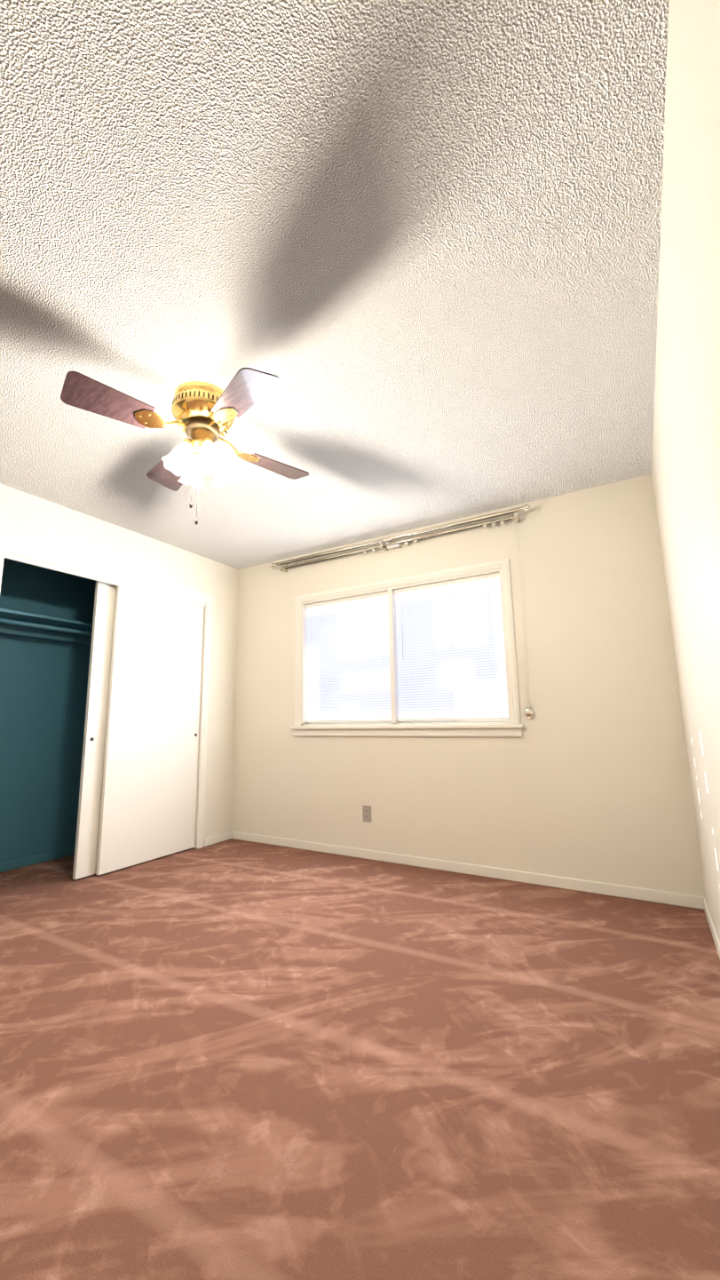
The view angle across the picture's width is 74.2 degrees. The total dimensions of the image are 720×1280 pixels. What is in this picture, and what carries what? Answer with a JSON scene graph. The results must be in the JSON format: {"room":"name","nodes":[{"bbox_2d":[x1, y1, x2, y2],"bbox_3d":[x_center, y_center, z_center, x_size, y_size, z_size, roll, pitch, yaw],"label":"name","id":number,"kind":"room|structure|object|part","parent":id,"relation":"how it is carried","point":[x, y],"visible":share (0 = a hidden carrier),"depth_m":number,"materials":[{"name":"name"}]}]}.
{"room":"empty bedroom","nodes":[
{"label":"empty bedroom","id":0,"kind":"room"},
{"bbox_2d":[0,558,95,863],"bbox_3d":[-2.153,0.420,3.615,0.756,2.440,2.090,-6,-11,30],"label":"wall","id":1,"kind":"structure","parent":0,"point":[43,686],"depth_m":3.63,"materials":[{"name":"teal paint"}]},
{"bbox_2d":[0,845,75,872],"bbox_3d":[-2.351,1.617,3.544,0.012,0.062,1.850,-6,-11,30],"label":"baseboard","id":2,"kind":"structure","parent":1,"relation":"attached to","point":[31,860],"depth_m":3.49,"materials":[{"name":"blue wood"}]},
{"bbox_2d":[0,608,92,644],"bbox_3d":[-2.231,-0.061,3.737,0.345,0.110,1.840,-6,-11,30],"label":"closet shelf","id":3,"kind":"object","parent":1,"relation":"attached to","point":[33,632],"visible":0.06,"depth_m":3.58,"materials":[{"name":"blue"}]},
{"bbox_2d":[0,618,92,636],"bbox_3d":[-2.134,-0.057,3.679,0.056,0.055,1.799,-6,-11,30],"label":"hanging rail","id":4,"kind":"object","parent":3,"relation":"attached to","point":[39,625],"visible":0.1,"depth_m":3.42,"materials":[{"name":"blue"}]},
{"bbox_2d":[0,483,238,842],"bbox_3d":[-2.199,0.266,2.690,0.114,2.440,4.314,-6,-11,30],"label":"wall","id":5,"kind":"structure","parent":0,"point":[28,519],"depth_m":3.96,"materials":[{"name":"beige paint"}]},
{"bbox_2d":[72,580,116,879],"bbox_3d":[-1.668,0.612,3.599,0.031,2.016,0.805,-6,-11,30],"label":"closet door","id":6,"kind":"structure","parent":5,"relation":"in","point":[91,786],"depth_m":3.29,"materials":[{"name":"white paint"}]},
{"bbox_2d":[0,536,212,848],"bbox_3d":[-1.774,0.571,3.372,0.118,2.050,1.590,-6,-11,30],"label":"door frame","id":7,"kind":"structure","parent":5,"relation":"attached to","point":[43,565],"depth_m":3.55,"materials":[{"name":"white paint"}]},
{"bbox_2d":[95,585,204,874],"bbox_3d":[-1.562,0.623,3.676,0.031,2.016,0.796,-6,-11,30],"label":"closet door","id":8,"kind":"structure","parent":5,"relation":"in","point":[149,797],"depth_m":3.60,"materials":[{"name":"white paint"}]},
{"bbox_2d":[203,831,230,846],"bbox_3d":[-1.198,1.677,4.020,0.016,0.062,0.297,-6,-11,30],"label":"baseboard","id":9,"kind":"structure","parent":5,"relation":"attached to","point":[223,837],"depth_m":4.01,"materials":[{"name":"white wood"}]},
{"bbox_2d":[0,0,668,569],"bbox_3d":[-0.709,-1.157,2.029,3.618,0.100,4.314,-6,-11,30],"label":"ceiling","id":10,"kind":"structure","parent":0,"point":[407,252],"depth_m":1.48,"materials":[{"name":"white paint"}]},
{"bbox_2d":[60,367,309,524],"bbox_3d":[-0.700,-0.785,2.103,0.846,0.610,0.846,-2,-10,4],"label":"ceiling fan","id":11,"kind":"object","parent":10,"relation":"hanging from","point":[204,414],"visible":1,"depth_m":2.02,"materials":[{"name":"gold metal"}]},
{"bbox_3d":[-0.710,-0.669,2.050,0.042,0.370,0.022,-6,-11,30],"label":"pull cord","id":12,"kind":"part","parent":11,"relation":"part of","materials":[{"name":"white plastic"}]},
{"bbox_2d":[0,838,719,1279],"bbox_3d":[-0.994,1.384,1.798,4.374,0.100,4.314,-6,-11,30],"label":"floor","id":13,"kind":"structure","parent":0,"point":[233,1059],"depth_m":1.36,"materials":[{"name":"carpet"}]},
{"bbox_2d":[231,473,705,897],"bbox_3d":[0.412,0.368,3.561,3.504,2.440,0.160,-6,-11,30],"label":"wall","id":14,"kind":"structure","parent":0,"point":[585,775],"depth_m":3.06,"materials":[{"name":"beige paint"}]},
{"bbox_2d":[362,804,371,822],"bbox_3d":[0.050,1.287,3.532,0.070,0.114,0.008,-6,-11,30],"label":"electrical outlet","id":15,"kind":"object","parent":14,"relation":"attached to","point":[366,813],"visible":1,"depth_m":3.53,"materials":[{"name":"beige plastic"}]},
{"bbox_2d":[270,503,533,718],"bbox_3d":[0.193,-0.102,3.605,2.219,1.410,0.112,-6,-11,30],"label":"curtain rod","id":16,"kind":"object","parent":14,"relation":"attached to","point":[528,711],"visible":1,"depth_m":3.53,"materials":[{"name":"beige metal"}]},
{"bbox_2d":[290,558,524,736],"bbox_3d":[0.270,0.128,3.657,1.868,1.191,0.205,-6,-11,30],"label":"window","id":17,"kind":"structure","parent":14,"relation":"in","point":[512,726],"depth_m":3.54,"materials":[{"name":"white wood"}]},
{"bbox_2d":[305,572,508,722],"bbox_3d":[0.260,0.111,3.644,1.672,1.006,0.039,-6,-11,30],"label":"window glass","id":18,"kind":"object","parent":17,"relation":"attached to","point":[455,674],"visible":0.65,"depth_m":3.56,"materials":[{"name":"white"}]},
{"bbox_2d":[230,830,699,908],"bbox_3d":[0.326,1.536,3.327,3.360,0.062,0.012,-6,-11,30],"label":"baseboard","id":19,"kind":"structure","parent":14,"relation":"attached to","point":[690,901],"depth_m":3.02,"materials":[{"name":"white wood"}]},
{"bbox_2d":[651,0,719,939],"bbox_3d":[0.782,-0.086,0.881,0.114,2.440,4.154,-6,-11,30],"label":"wall","id":20,"kind":"structure","parent":0,"point":[686,469],"depth_m":1.25,"materials":[{"name":"beige paint"}]},
{"bbox_2d":[691,732,719,885],"bbox_3d":[1.460,0.731,2.013,0.001,0.680,0.452,-6,-11,30],"label":"wall","id":21,"kind":"structure","parent":20,"relation":"attached to","point":[707,791],"depth_m":1.86,"materials":[{"name":"white paint"}]},
{"bbox_2d":[696,895,719,958],"bbox_3d":[0.774,1.100,0.766,0.016,0.062,4.040,-6,-11,30],"label":"baseboard","id":22,"kind":"structure","parent":20,"relation":"attached to","point":[703,905],"depth_m":2.23,"materials":[{"name":"white wood"}]},
{"label":"outside","id":23,"kind":"structure","parent":0,"visible":0},
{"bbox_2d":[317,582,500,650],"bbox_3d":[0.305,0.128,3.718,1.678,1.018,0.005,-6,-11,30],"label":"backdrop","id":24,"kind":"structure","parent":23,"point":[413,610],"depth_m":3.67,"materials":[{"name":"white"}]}
]}

